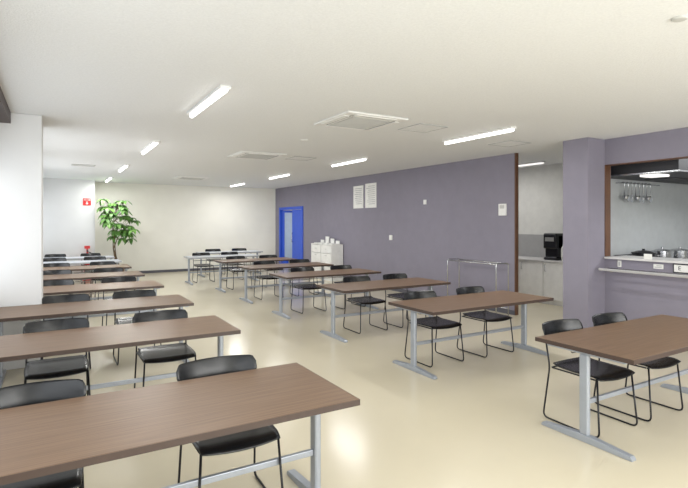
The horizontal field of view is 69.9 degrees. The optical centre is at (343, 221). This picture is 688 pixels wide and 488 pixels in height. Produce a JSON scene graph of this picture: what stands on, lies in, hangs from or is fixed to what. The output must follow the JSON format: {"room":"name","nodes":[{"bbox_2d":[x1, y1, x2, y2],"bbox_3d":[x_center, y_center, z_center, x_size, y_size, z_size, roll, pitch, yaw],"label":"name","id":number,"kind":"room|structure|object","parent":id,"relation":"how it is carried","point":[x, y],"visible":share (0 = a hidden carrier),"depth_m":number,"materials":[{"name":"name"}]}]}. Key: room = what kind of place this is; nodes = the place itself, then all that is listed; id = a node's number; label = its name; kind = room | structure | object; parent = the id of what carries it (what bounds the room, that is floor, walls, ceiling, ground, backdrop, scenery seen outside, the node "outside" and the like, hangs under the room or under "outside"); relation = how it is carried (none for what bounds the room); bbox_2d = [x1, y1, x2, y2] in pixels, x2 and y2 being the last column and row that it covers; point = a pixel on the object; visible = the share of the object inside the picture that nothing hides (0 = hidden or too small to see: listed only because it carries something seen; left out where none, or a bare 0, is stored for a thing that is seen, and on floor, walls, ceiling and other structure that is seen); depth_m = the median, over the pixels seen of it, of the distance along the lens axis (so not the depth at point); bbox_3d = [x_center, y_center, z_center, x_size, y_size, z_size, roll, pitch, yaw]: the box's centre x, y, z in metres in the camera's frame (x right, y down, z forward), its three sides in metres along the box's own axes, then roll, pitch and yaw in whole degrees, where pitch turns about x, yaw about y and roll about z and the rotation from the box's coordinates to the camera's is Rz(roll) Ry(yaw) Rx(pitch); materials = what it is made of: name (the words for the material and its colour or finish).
{"room":"cafeteria","nodes":[
{"label":"cafeteria","id":0,"kind":"room"},
{"bbox_2d":[0,113,42,369],"bbox_3d":[-3.812,0.210,5.763,0.480,2.820,0.800,0,0,-31],"label":"wall column","id":1,"kind":"structure","parent":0,"point":[21,140],"depth_m":5.44,"materials":[{"name":"paint"}]},
{"bbox_2d":[43,178,94,272],"bbox_3d":[-8.024,0.210,14.017,1.600,2.820,0.900,0,0,-31],"label":"wall","id":2,"kind":"structure","parent":0,"point":[68,224],"depth_m":13.70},
{"bbox_2d":[83,198,90,204],"bbox_3d":[-7.274,-0.570,13.925,0.200,0.200,0.017,0,0,-31],"label":"fire sign","id":3,"kind":"object","parent":2,"relation":"attached to","point":[86,201],"visible":1,"depth_m":13.92,"materials":[{"name":"red paint"}]},
{"bbox_2d":[95,182,298,270],"bbox_3d":[-5.202,0.210,16.318,9.400,2.820,0.200,0,0,-31],"label":"wall","id":4,"kind":"structure","parent":0,"point":[177,222],"depth_m":16.16,"materials":[{"name":"paint"}]},
{"bbox_2d":[140,266,236,272],"bbox_3d":[-5.024,1.580,16.300,5.888,0.080,0.012,0,0,-31],"label":"baseboard","id":5,"kind":"structure","parent":4,"relation":"attached to","point":[234,267],"depth_m":16.10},
{"bbox_2d":[0,0,687,188],"bbox_3d":[0.454,-1.250,8.392,11.100,0.100,19.600,0,0,-31],"label":"ceiling","id":6,"kind":"structure","parent":0,"point":[106,80],"depth_m":4.11,"materials":[{"name":"paint"}]},
{"bbox_2d":[71,164,94,166],"bbox_3d":[-5.481,-1.190,10.350,0.440,0.020,0.220,0,0,-31],"label":"ceiling vent","id":7,"kind":"object","parent":6,"relation":"in","point":[71,164],"visible":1,"depth_m":10.28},
{"bbox_2d":[117,164,128,171],"bbox_3d":[-4.843,-1.171,10.784,0.100,0.059,1.260,0,0,-31],"label":"ceiling lamp","id":8,"kind":"object","parent":6,"relation":"attached to","point":[124,166],"visible":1,"depth_m":10.57,"materials":[{"name":"white paint"}]},
{"bbox_2d":[140,141,159,154],"bbox_3d":[-3.092,-1.171,7.811,0.100,0.059,1.260,0,0,-31],"label":"ceiling lamp","id":9,"kind":"object","parent":6,"relation":"attached to","point":[152,144],"visible":1,"depth_m":7.65,"materials":[{"name":"white paint"}]},
{"bbox_2d":[172,176,209,179],"bbox_3d":[-4.145,-1.185,13.342,0.820,0.030,0.820,0,0,-31],"label":"air conditioner","id":10,"kind":"object","parent":6,"relation":"attached to","point":[177,177],"visible":1,"depth_m":13.24,"materials":[{"name":"white paint"}]},
{"bbox_2d":[181,178,202,179],"bbox_3d":[-4.151,-1.175,13.352,0.500,0.007,0.522,0,0,-30],"label":"grille","id":11,"kind":"object","parent":10,"relation":"attached to","point":[181,178],"depth_m":13.27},
{"bbox_2d":[187,85,230,117],"bbox_3d":[-1.357,-1.171,4.864,0.100,0.059,1.260,0,0,-31],"label":"ceiling lamp","id":12,"kind":"object","parent":6,"relation":"attached to","point":[220,90],"visible":1,"depth_m":4.69,"materials":[{"name":"white paint"}]},
{"bbox_2d":[227,151,286,159],"bbox_3d":[-1.566,-1.185,8.826,0.820,0.030,0.820,0,0,-31],"label":"air conditioner","id":13,"kind":"object","parent":6,"relation":"attached to","point":[242,154],"visible":1,"depth_m":8.69,"materials":[{"name":"white paint"}]},
{"bbox_2d":[238,154,273,158],"bbox_3d":[-1.572,-1.175,8.836,0.500,0.007,0.522,0,0,-30],"label":"grille","id":14,"kind":"object","parent":13,"relation":"attached to","point":[249,156],"depth_m":8.81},
{"bbox_2d":[268,173,290,178],"bbox_3d":[-1.673,-1.171,12.652,0.100,0.059,1.260,0,0,-31],"label":"ceiling lamp","id":15,"kind":"object","parent":6,"relation":"attached to","point":[286,174],"visible":1,"depth_m":12.55,"materials":[{"name":"white paint"}]},
{"bbox_2d":[286,156,314,160],"bbox_3d":[-0.817,-1.196,9.268,0.450,0.008,0.450,0,0,-31],"label":"ceiling access panel","id":16,"kind":"object","parent":6,"relation":"attached to","point":[293,157],"visible":1,"depth_m":9.27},
{"bbox_2d":[330,157,367,166],"bbox_3d":[0.078,-1.171,9.679,0.100,0.059,1.260,0,0,-31],"label":"ceiling lamp","id":17,"kind":"object","parent":6,"relation":"attached to","point":[362,158],"visible":1,"depth_m":9.56,"materials":[{"name":"white paint"}]},
{"bbox_2d":[314,111,408,130],"bbox_3d":[0.190,-1.185,5.845,0.820,0.030,0.820,0,0,-31],"label":"air conditioner","id":18,"kind":"object","parent":6,"relation":"attached to","point":[353,120],"visible":1,"depth_m":5.74,"materials":[{"name":"white plastic"}]},
{"bbox_2d":[331,117,388,128],"bbox_3d":[0.184,-1.175,5.854,0.500,0.007,0.522,0,0,-30],"label":"grille","id":19,"kind":"object","parent":18,"relation":"attached to","point":[350,122],"depth_m":5.82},
{"bbox_2d":[398,123,447,132],"bbox_3d":[1.003,-1.196,6.277,0.450,0.008,0.450,0,0,-31],"label":"ceiling access panel","id":20,"kind":"object","parent":6,"relation":"attached to","point":[423,128],"visible":1,"depth_m":6.29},
{"bbox_2d":[443,126,515,144],"bbox_3d":[1.814,-1.171,6.732,0.100,0.059,1.260,0,0,-31],"label":"ceiling lamp","id":21,"kind":"object","parent":6,"relation":"attached to","point":[506,129],"visible":1,"depth_m":6.63,"materials":[{"name":"white paint"}]},
{"bbox_2d":[488,140,529,146],"bbox_3d":[2.531,-1.196,7.526,0.450,0.008,0.450,0,0,-31],"label":"ceiling access panel","id":22,"kind":"object","parent":6,"relation":"attached to","point":[510,143],"visible":1,"depth_m":7.50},
{"bbox_2d":[518,161,544,166],"bbox_3d":[3.726,-1.172,10.029,0.100,0.056,0.800,0,0,-31],"label":"ceiling lamp","id":23,"kind":"object","parent":6,"relation":"attached to","point":[537,162],"visible":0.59,"depth_m":9.89,"materials":[{"name":"white paint"}]},
{"bbox_2d":[611,158,687,183],"bbox_3d":[5.420,-0.915,7.781,2.862,0.530,1.132,0,0,-31],"label":"range hood","id":24,"kind":"object","parent":6,"relation":"attached to","point":[669,171],"visible":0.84,"depth_m":7.04,"materials":[{"name":"metal"}]},
{"bbox_2d":[640,174,668,177],"bbox_3d":[4.461,-0.664,7.067,0.300,0.028,0.250,0,0,-30],"label":"lamp","id":25,"kind":"object","parent":24,"relation":"attached to","point":[642,175],"depth_m":7.03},
{"bbox_2d":[671,15,687,21],"bbox_3d":[1.975,-1.193,2.893,0.090,0.014,0.090,0,0,-31],"label":"smoke detector","id":26,"kind":"object","parent":6,"relation":"attached to","point":[680,18],"visible":1,"depth_m":2.87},
{"bbox_2d":[1,268,687,487],"bbox_3d":[0.454,1.670,8.392,11.100,0.100,19.600,0,0,-31],"label":"floor","id":27,"kind":"structure","parent":0,"point":[477,424],"depth_m":4.39,"materials":[{"name":"tile"}]},
{"bbox_2d":[0,379,85,487],"bbox_3d":[-1.505,1.235,2.353,0.494,0.769,0.594,0,0,-29],"label":"chair","id":28,"kind":"object","parent":27,"relation":"on","point":[25,394],"visible":0.46,"depth_m":2.56,"materials":[{"name":"black plastic"}]},
{"bbox_2d":[43,258,66,261],"bbox_3d":[-6.731,1.235,11.450,0.494,0.769,0.594,0,0,-32],"label":"chair","id":29,"kind":"object","parent":27,"relation":"on","point":[44,259],"visible":0.18,"depth_m":11.68,"materials":[{"name":"black plastic"}]},
{"bbox_2d":[44,254,65,257],"bbox_3d":[-7.505,1.235,12.793,0.494,0.769,0.594,0,0,-30],"label":"chair","id":30,"kind":"object","parent":27,"relation":"on","point":[46,255],"visible":0.2,"depth_m":13.03,"materials":[{"name":"black plastic"}]},
{"bbox_2d":[43,263,69,266],"bbox_3d":[-5.823,1.235,9.954,0.494,0.769,0.594,0,0,-30],"label":"chair","id":31,"kind":"object","parent":27,"relation":"on","point":[46,264],"visible":0.2,"depth_m":10.20,"materials":[{"name":"black plastic"}]},
{"bbox_2d":[23,318,90,395],"bbox_3d":[-2.362,1.235,4.054,0.494,0.769,0.594,0,0,-31],"label":"chair","id":32,"kind":"object","parent":27,"relation":"on","point":[58,367],"visible":0.65,"depth_m":4.10,"materials":[{"name":"black plastic"}]},
{"bbox_2d":[43,270,71,274],"bbox_3d":[-4.970,1.235,8.483,0.494,0.769,0.594,0,0,-30],"label":"chair","id":33,"kind":"object","parent":27,"relation":"on","point":[46,272],"visible":0.22,"depth_m":8.72,"materials":[{"name":"black plastic"}]},
{"bbox_2d":[43,279,73,317],"bbox_3d":[-4.097,1.235,6.967,0.494,0.769,0.594,0,0,-30],"label":"chair","id":34,"kind":"object","parent":27,"relation":"on","point":[69,281],"visible":0.18,"depth_m":7.22,"materials":[{"name":"black plastic"}]},
{"bbox_2d":[40,294,90,368],"bbox_3d":[-3.110,1.235,5.505,0.494,0.769,0.594,0,0,-29],"label":"chair","id":35,"kind":"object","parent":27,"relation":"on","point":[70,297],"visible":0.25,"depth_m":5.74,"materials":[{"name":"black plastic"}]},
{"bbox_2d":[47,255,114,273],"bbox_3d":[-7.023,1.270,12.750,1.900,0.700,0.720,0,0,-31],"label":"folding table","id":36,"kind":"object","parent":27,"relation":"on","point":[111,256],"visible":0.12,"depth_m":12.75,"materials":[{"name":"silver paint"}]},
{"bbox_2d":[43,259,121,279],"bbox_3d":[-6.236,1.270,11.414,1.900,0.700,0.720,0,0,-31],"label":"folding table","id":37,"kind":"object","parent":27,"relation":"on","point":[116,261],"visible":0.16,"depth_m":11.46,"materials":[{"name":"laminate"}]},
{"bbox_2d":[43,264,131,290],"bbox_3d":[-5.368,1.270,9.941,1.900,0.700,0.780,0,0,-31],"label":"folding table","id":38,"kind":"object","parent":27,"relation":"on","point":[124,266],"visible":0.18,"depth_m":9.95,"materials":[{"name":"laminate"}]},
{"bbox_2d":[80,253,100,283],"bbox_3d":[-6.789,1.235,13.215,0.494,0.769,0.594,0,0,-31],"label":"chair","id":39,"kind":"object","parent":27,"relation":"on","point":[82,254],"visible":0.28,"depth_m":13.44,"materials":[{"name":"black plastic"}]},
{"bbox_2d":[43,271,144,299],"bbox_3d":[-4.505,1.270,8.476,1.900,0.700,0.780,0,0,-31],"label":"folding table","id":40,"kind":"object","parent":27,"relation":"on","point":[81,276],"visible":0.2,"depth_m":8.46,"materials":[{"name":"brown paint"}]},
{"bbox_2d":[84,256,105,283],"bbox_3d":[-6.003,1.235,11.879,0.494,0.769,0.594,0,0,-29],"label":"chair","id":41,"kind":"object","parent":27,"relation":"on","point":[94,257],"visible":0.37,"depth_m":12.09,"materials":[{"name":"black plastic"}]},
{"bbox_2d":[0,294,193,387],"bbox_3d":[-2.724,1.270,5.452,1.900,0.700,0.780,0,0,-31],"label":"folding table","id":42,"kind":"object","parent":27,"relation":"on","point":[81,308],"visible":0.66,"depth_m":5.29,"materials":[{"name":"brown paint"}]},
{"bbox_2d":[90,261,114,297],"bbox_3d":[-5.086,1.235,10.388,0.494,0.769,0.594,0,0,-29],"label":"chair","id":43,"kind":"object","parent":27,"relation":"on","point":[97,262],"visible":0.33,"depth_m":10.61,"materials":[{"name":"black plastic"}]},
{"bbox_2d":[43,280,163,319],"bbox_3d":[-3.617,1.270,6.968,1.900,0.700,0.780,0,0,-31],"label":"folding table","id":44,"kind":"object","parent":27,"relation":"on","point":[102,288],"visible":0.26,"depth_m":7.00,"materials":[{"name":"brown paint"}]},
{"bbox_2d":[94,267,122,299],"bbox_3d":[-4.237,1.235,8.915,0.494,0.769,0.594,0,0,-32],"label":"chair","id":45,"kind":"object","parent":27,"relation":"on","point":[113,269],"visible":0.28,"depth_m":9.14,"materials":[{"name":"black plastic"}]},
{"bbox_2d":[96,199,139,270],"bbox_3d":[-6.442,0.479,14.113,1.195,2.282,0.947,0,0,-31],"label":"potted tree","id":46,"kind":"object","parent":27,"relation":"on","point":[123,209],"visible":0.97,"depth_m":14.06,"materials":[{"name":"green plant"}]},
{"bbox_2d":[0,315,240,390],"bbox_3d":[-1.897,1.270,4.047,1.900,0.700,0.780,0,0,-31],"label":"folding table","id":47,"kind":"object","parent":27,"relation":"on","point":[79,340],"visible":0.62,"depth_m":3.99,"materials":[{"name":"brown paint"}]},
{"bbox_2d":[101,276,139,325],"bbox_3d":[-3.356,1.235,7.403,0.494,0.769,0.594,0,0,-32],"label":"chair","id":48,"kind":"object","parent":27,"relation":"on","point":[123,278],"visible":0.19,"depth_m":7.61,"materials":[{"name":"black plastic"}]},
{"bbox_2d":[112,290,161,365],"bbox_3d":[-2.475,1.235,5.879,0.494,0.769,0.594,0,0,-30],"label":"chair","id":49,"kind":"object","parent":27,"relation":"on","point":[131,293],"visible":0.45,"depth_m":6.03,"materials":[{"name":"black plastic"}]},
{"bbox_2d":[133,309,195,387],"bbox_3d":[-1.630,1.235,4.485,0.494,0.769,0.594,0,0,-30],"label":"chair","id":50,"kind":"object","parent":27,"relation":"on","point":[177,351],"visible":0.66,"depth_m":4.53,"materials":[{"name":"leather"}]},
{"bbox_2d":[0,362,359,487],"bbox_3d":[-0.932,1.270,2.410,1.900,0.700,0.780,0,0,-31],"label":"folding table","id":51,"kind":"object","parent":27,"relation":"on","point":[47,438],"visible":1,"depth_m":2.36,"materials":[{"name":"brown wood"}]},
{"bbox_2d":[192,252,214,282],"bbox_3d":[-3.837,1.235,13.410,0.494,0.769,0.594,0,0,-31],"label":"chair","id":52,"kind":"object","parent":27,"relation":"on","point":[209,265],"visible":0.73,"depth_m":13.47,"materials":[{"name":"black plastic"}]},
{"bbox_2d":[205,249,224,274],"bbox_3d":[-4.011,1.235,15.281,0.494,0.769,0.594,0,0,-31],"label":"chair","id":53,"kind":"object","parent":27,"relation":"on","point":[206,250],"visible":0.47,"depth_m":15.40,"materials":[{"name":"black plastic"}]},
{"bbox_2d":[184,254,258,284],"bbox_3d":[-3.321,1.270,13.421,1.900,0.700,0.720,0,0,-31],"label":"folding table","id":54,"kind":"object","parent":27,"relation":"on","point":[189,258],"visible":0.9,"depth_m":13.13,"materials":[{"name":"silver paint"}]},
{"bbox_2d":[196,250,262,276],"bbox_3d":[-3.538,1.270,15.267,1.900,0.700,0.720,0,0,-31],"label":"folding table","id":55,"kind":"object","parent":27,"relation":"on","point":[246,251],"visible":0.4,"depth_m":15.34,"materials":[{"name":"silver paint"}]},
{"bbox_2d":[176,354,283,487],"bbox_3d":[-0.672,1.235,2.844,0.494,0.769,0.594,0,0,-29],"label":"chair","id":56,"kind":"object","parent":27,"relation":"on","point":[249,439],"visible":0.42,"depth_m":2.78,"materials":[{"name":"black plastic"}]},
{"bbox_2d":[221,252,243,280],"bbox_3d":[-3.148,1.235,13.816,0.494,0.769,0.594,0,0,-31],"label":"chair","id":57,"kind":"object","parent":27,"relation":"on","point":[222,253],"visible":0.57,"depth_m":13.93,"materials":[{"name":"black plastic"}]},
{"bbox_2d":[226,256,251,289],"bbox_3d":[-2.586,1.235,12.071,0.494,0.769,0.594,0,0,-32],"label":"chair","id":58,"kind":"object","parent":27,"relation":"on","point":[227,257],"visible":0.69,"depth_m":12.12,"materials":[{"name":"black plastic"}]},
{"bbox_2d":[232,248,251,273],"bbox_3d":[-3.278,1.235,15.712,0.494,0.769,0.594,0,0,-31],"label":"chair","id":59,"kind":"object","parent":27,"relation":"on","point":[233,249],"visible":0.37,"depth_m":15.93,"materials":[{"name":"black plastic"}]},
{"bbox_2d":[213,257,293,292],"bbox_3d":[-2.152,1.270,12.067,1.900,0.700,0.780,0,0,-31],"label":"folding table","id":60,"kind":"object","parent":27,"relation":"on","point":[280,259],"visible":0.74,"depth_m":11.76,"materials":[{"name":"brown paint"}]},
{"bbox_2d":[254,260,278,299],"bbox_3d":[-1.635,1.235,10.560,0.494,0.769,0.594,0,0,-29],"label":"chair","id":61,"kind":"object","parent":27,"relation":"on","point":[268,277],"visible":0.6,"depth_m":10.64,"materials":[{"name":"black plastic"}]},
{"bbox_2d":[259,255,283,284],"bbox_3d":[-1.845,1.235,12.492,0.494,0.769,0.594,0,0,-30],"label":"chair","id":62,"kind":"object","parent":27,"relation":"on","point":[260,256],"visible":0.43,"depth_m":12.69,"materials":[{"name":"black plastic"}]},
{"bbox_2d":[237,262,333,303],"bbox_3d":[-1.239,1.270,10.516,1.900,0.700,0.780,0,0,-31],"label":"folding table","id":63,"kind":"object","parent":27,"relation":"on","point":[250,268],"visible":0.89,"depth_m":10.40,"materials":[{"name":"brown paint"}]},
{"bbox_2d":[289,259,318,295],"bbox_3d":[-0.908,1.235,11.003,0.494,0.769,0.594,0,0,-28],"label":"chair","id":64,"kind":"object","parent":27,"relation":"on","point":[292,260],"visible":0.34,"depth_m":11.22,"materials":[{"name":"black plastic"}]},
{"bbox_2d":[290,267,326,313],"bbox_3d":[-0.667,1.235,9.013,0.494,0.769,0.594,0,0,-31],"label":"chair","id":65,"kind":"object","parent":27,"relation":"on","point":[313,286],"visible":0.72,"depth_m":9.07,"materials":[{"name":"black plastic"}]},
{"bbox_2d":[269,268,380,318],"bbox_3d":[-0.325,1.270,8.965,1.900,0.700,0.780,0,0,-31],"label":"folding table","id":66,"kind":"object","parent":27,"relation":"on","point":[286,276],"visible":0.87,"depth_m":8.79,"materials":[{"name":"brown paint"}]},
{"bbox_2d":[311,243,342,280],"bbox_3d":[-0.508,1.120,14.034,0.390,1.000,1.240,0,0,-31],"label":"storage cabinet","id":67,"kind":"object","parent":27,"relation":"on","point":[323,253],"visible":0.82,"depth_m":13.60,"materials":[{"name":"white paint"}]},
{"bbox_2d":[330,265,365,308],"bbox_3d":[0.057,1.235,9.455,0.494,0.769,0.594,0,0,-33],"label":"chair","id":68,"kind":"object","parent":27,"relation":"on","point":[335,267],"visible":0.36,"depth_m":9.62,"materials":[{"name":"black plastic"}]},
{"bbox_2d":[343,276,387,333],"bbox_3d":[0.302,1.235,7.449,0.494,0.769,0.594,0,0,-29],"label":"chair","id":69,"kind":"object","parent":27,"relation":"on","point":[365,300],"visible":0.71,"depth_m":7.48,"materials":[{"name":"black plastic"}]},
{"bbox_2d":[317,277,450,342],"bbox_3d":[0.614,1.270,7.371,1.900,0.700,0.780,0,0,-31],"label":"folding table","id":70,"kind":"object","parent":27,"relation":"on","point":[390,284],"visible":0.8,"depth_m":7.13,"materials":[{"name":"brown paint"}]},
{"bbox_2d":[383,273,425,327],"bbox_3d":[0.947,1.235,7.848,0.494,0.769,0.594,0,0,-32],"label":"chair","id":71,"kind":"object","parent":27,"relation":"on","point":[396,275],"visible":0.52,"depth_m":7.94,"materials":[{"name":"leather"}]},
{"bbox_2d":[404,290,463,367],"bbox_3d":[1.037,1.235,5.806,0.494,0.769,0.594,0,0,-30],"label":"chair","id":72,"kind":"object","parent":27,"relation":"on","point":[436,322],"visible":0.75,"depth_m":5.84,"materials":[{"name":"black plastic"}]},
{"bbox_2d":[388,290,553,379],"bbox_3d":[1.527,1.270,5.821,1.900,0.700,0.780,0,0,-31],"label":"folding table","id":73,"kind":"object","parent":27,"relation":"on","point":[441,305],"visible":0.99,"depth_m":5.64,"materials":[{"name":"brown paint"}]},
{"bbox_2d":[447,258,508,315],"bbox_3d":[2.414,1.159,8.966,0.322,0.921,1.222,0,0,-31],"label":"towel rack","id":74,"kind":"object","parent":27,"relation":"on","point":[449,259],"visible":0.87,"depth_m":8.74,"materials":[{"name":"silver metal"}]},
{"bbox_2d":[456,286,513,357],"bbox_3d":[1.752,1.235,6.206,0.494,0.769,0.594,0,0,-31],"label":"chair","id":75,"kind":"object","parent":27,"relation":"on","point":[485,315],"visible":0.77,"depth_m":6.21,"materials":[{"name":"black plastic"}]},
{"bbox_2d":[518,259,562,305],"bbox_3d":[4.185,1.200,9.893,0.626,0.840,3.400,0,0,-31],"label":"base cabinet","id":76,"kind":"object","parent":27,"relation":"on","point":[540,278],"visible":0.29,"depth_m":9.77,"materials":[{"name":"white paint"}]},
{"bbox_2d":[518,256,562,262],"bbox_3d":[4.180,0.767,9.907,0.620,0.024,3.470,0,0,-31],"label":"countertop","id":77,"kind":"structure","parent":76,"relation":"on","point":[519,257],"depth_m":9.98,"materials":[{"name":"laminate"}]},
{"bbox_2d":[543,233,562,259],"bbox_3d":[4.196,0.489,9.818,0.304,0.530,0.300,0,0,-31],"label":"dispenser","id":78,"kind":"object","parent":77,"relation":"on","point":[552,242],"visible":0.8,"depth_m":9.70,"materials":[{"name":"black plastic"}]},
{"bbox_2d":[542,319,637,437],"bbox_3d":[1.968,1.235,4.013,0.494,0.769,0.594,0,0,-28],"label":"chair","id":79,"kind":"object","parent":27,"relation":"on","point":[601,371],"visible":0.68,"depth_m":4.00,"materials":[{"name":"black plastic"}]},
{"bbox_2d":[535,314,687,461],"bbox_3d":[2.547,1.270,4.089,1.900,0.700,0.780,0,0,-31],"label":"folding table","id":80,"kind":"object","parent":27,"relation":"on","point":[641,340],"visible":1,"depth_m":3.76,"materials":[{"name":"brown paint"}]},
{"bbox_2d":[592,312,682,421],"bbox_3d":[2.539,1.235,4.322,0.494,0.769,0.594,0,0,-29],"label":"chair","id":81,"kind":"object","parent":27,"relation":"on","point":[603,318],"visible":0.39,"depth_m":4.20,"materials":[{"name":"black plastic"}]},
{"bbox_3d":[5.473,1.070,8.145,2.500,1.100,0.580,0,0,-30],"label":"range","id":82,"kind":"object","parent":27,"relation":"on","visible":0},
{"bbox_2d":[631,249,655,256],"bbox_3d":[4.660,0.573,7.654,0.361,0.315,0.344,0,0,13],"label":"frying pan","id":83,"kind":"object","parent":82,"relation":"on","point":[642,252],"visible":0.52,"depth_m":7.55,"materials":[{"name":"metal"}]},
{"bbox_2d":[651,247,673,257],"bbox_3d":[5.134,0.568,7.933,0.352,0.325,0.324,0,0,11],"label":"stock pot","id":84,"kind":"object","parent":82,"relation":"on","point":[666,253],"visible":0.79,"depth_m":7.81,"materials":[{"name":"silver metal"}]},
{"bbox_2d":[670,247,687,258],"bbox_3d":[5.608,0.573,8.213,0.364,0.315,0.369,0,0,15],"label":"stock pot","id":85,"kind":"object","parent":82,"relation":"on","point":[681,253],"visible":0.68,"depth_m":8.08,"materials":[{"name":"silver metal"}]},
{"bbox_2d":[275,153,514,310],"bbox_3d":[0.276,0.210,13.196,0.070,2.820,10.740,0,0,-31],"label":"wall","id":86,"kind":"structure","parent":0,"point":[460,219],"depth_m":10.61,"materials":[{"name":"paint"}]},
{"bbox_2d":[282,210,291,263],"bbox_3d":[-1.755,0.600,17.249,0.880,2.020,0.040,0,0,20],"label":"door","id":87,"kind":"structure","parent":86,"relation":"in","point":[286,214],"depth_m":17.34,"materials":[{"name":"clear glass"}]},
{"bbox_2d":[279,206,302,263],"bbox_3d":[-1.765,0.555,16.660,0.130,2.130,1.920,0,0,-31],"label":"trim","id":88,"kind":"structure","parent":86,"relation":"attached to","point":[297,207],"depth_m":17.11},
{"bbox_2d":[291,209,300,258],"bbox_3d":[-1.559,0.600,16.259,0.102,2.020,0.800,0,0,-31],"label":"door","id":89,"kind":"structure","parent":86,"relation":"in","point":[296,214],"depth_m":16.31,"materials":[{"name":"blue metal"}]},
{"bbox_2d":[353,185,362,208],"bbox_3d":[0.376,-0.655,12.942,0.012,0.590,0.480,0,0,-31],"label":"poster","id":90,"kind":"object","parent":86,"relation":"attached to","point":[357,190],"visible":1,"depth_m":12.92,"materials":[{"name":"paper"}]},
{"bbox_2d":[355,188,361,203],"bbox_3d":[0.373,-0.677,12.937,0.002,0.415,0.354,0,0,-31],"label":"print","id":91,"kind":"object","parent":90,"relation":"attached to","point":[358,191],"depth_m":12.92},
{"bbox_2d":[365,183,376,207],"bbox_3d":[0.676,-0.670,12.433,0.012,0.620,0.500,0,0,-31],"label":"poster","id":92,"kind":"object","parent":86,"relation":"attached to","point":[370,188],"visible":1,"depth_m":12.39,"materials":[{"name":"paper"}]},
{"bbox_2d":[366,185,374,203],"bbox_3d":[0.671,-0.682,12.430,0.002,0.465,0.379,0,0,-31],"label":"print","id":93,"kind":"object","parent":92,"relation":"attached to","point":[370,189],"depth_m":12.43},
{"bbox_2d":[392,289,514,314],"bbox_3d":[0.240,1.580,13.175,0.012,0.080,10.740,0,0,-31],"label":"baseboard","id":94,"kind":"structure","parent":86,"relation":"attached to","point":[502,310],"depth_m":8.85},
{"bbox_2d":[498,204,506,215],"bbox_3d":[2.825,-0.220,8.767,0.032,0.210,0.170,0,0,-31],"label":"intercom","id":95,"kind":"object","parent":86,"relation":"attached to","point":[502,208],"visible":1,"depth_m":8.75,"materials":[{"name":"white paint"}]},
{"bbox_2d":[515,153,517,314],"bbox_3d":[3.003,0.210,8.564,0.080,2.820,0.018,0,0,-31],"label":"trim","id":96,"kind":"structure","parent":86,"relation":"attached to","point":[516,154],"depth_m":8.55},
{"bbox_2d":[518,163,562,256],"bbox_3d":[4.471,0.210,10.143,0.100,2.820,3.660,0,0,-31],"label":"wall","id":97,"kind":"structure","parent":0,"point":[540,188],"depth_m":10.51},
{"bbox_2d":[518,234,545,257],"bbox_3d":[4.449,0.512,10.066,0.014,0.484,3.470,0,0,-31],"label":"backsplash","id":98,"kind":"structure","parent":97,"relation":"attached to","point":[531,245],"depth_m":10.69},
{"bbox_2d":[563,137,604,327],"bbox_3d":[3.584,0.210,7.264,0.550,2.820,0.400,0,0,-31],"label":"wall pillar","id":99,"kind":"structure","parent":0,"point":[583,158],"depth_m":7.09,"materials":[{"name":"paint"}]},
{"bbox_2d":[605,127,687,319],"bbox_3d":[5.581,0.210,4.239,0.120,2.820,6.840,0,0,-31],"label":"wall","id":100,"kind":"structure","parent":0,"point":[637,296],"depth_m":6.66,"materials":[{"name":"paint"}]},
{"bbox_2d":[605,166,610,256],"bbox_3d":[3.847,-0.150,7.180,0.126,1.360,0.012,0,0,-31],"label":"trim","id":101,"kind":"structure","parent":100,"relation":"attached to","point":[607,168],"depth_m":7.17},
{"bbox_2d":[598,268,687,277],"bbox_3d":[5.320,0.675,4.266,0.296,0.059,6.350,0,0,-31],"label":"rail","id":102,"kind":"object","parent":100,"relation":"attached to","point":[599,269],"visible":1,"depth_m":6.42,"materials":[{"name":"laminate"}]},
{"bbox_2d":[604,255,687,263],"bbox_3d":[5.715,0.514,4.336,0.550,0.029,6.770,0,0,-31],"label":"counter ledge","id":103,"kind":"object","parent":100,"relation":"attached to","point":[624,257],"visible":1,"depth_m":6.74,"materials":[{"name":"laminate"}]},
{"bbox_2d":[605,156,687,165],"bbox_3d":[5.583,-0.824,4.233,0.126,0.012,6.828,0,0,-31],"label":"trim","id":104,"kind":"structure","parent":100,"relation":"attached to","point":[686,157],"depth_m":6.65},
{"bbox_2d":[653,264,663,268],"bbox_3d":[4.162,0.590,6.514,0.014,0.060,0.120,0,0,-31],"label":"tag","id":105,"kind":"object","parent":100,"relation":"attached to","point":[655,266],"visible":1,"depth_m":6.51,"materials":[{"name":"white paint"}]},
{"bbox_2d":[673,263,687,273],"bbox_3d":[4.354,0.595,6.186,0.017,0.120,0.400,0,0,-31],"label":"sign","id":106,"kind":"object","parent":100,"relation":"attached to","point":[677,268],"visible":1,"depth_m":6.28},
{"bbox_2d":[611,179,687,255],"bbox_3d":[5.099,0.210,8.337,3.150,2.820,0.090,0,0,-31],"label":"wall","id":107,"kind":"structure","parent":0,"point":[662,222],"depth_m":8.33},
{"bbox_2d":[616,182,659,185],"bbox_3d":[4.857,-0.620,8.107,1.216,0.016,0.056,0,0,-31],"label":"utensil rail","id":108,"kind":"object","parent":107,"relation":"attached to","point":[616,182],"visible":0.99,"depth_m":8.05,"materials":[{"name":"silver metal"}]},
{"bbox_2d":[622,182,628,199],"bbox_3d":[4.450,-0.495,7.774,0.098,0.289,0.100,0,0,9],"label":"ladle","id":109,"kind":"object","parent":108,"relation":"hanging from","point":[625,197],"visible":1,"depth_m":7.75,"materials":[{"name":"silver metal"}]},
{"bbox_3d":[-4.156,0.210,5.676,0.200,2.820,19.200,0,0,-30],"label":"wall","id":110,"kind":"structure","parent":0,"visible":0},
{"bbox_2d":[0,87,10,122],"bbox_3d":[-1.425,-1.140,1.424,0.190,0.120,9.100,0,0,-31],"label":"trim","id":111,"kind":"structure","parent":110,"relation":"attached to","point":[5,114],"depth_m":4.91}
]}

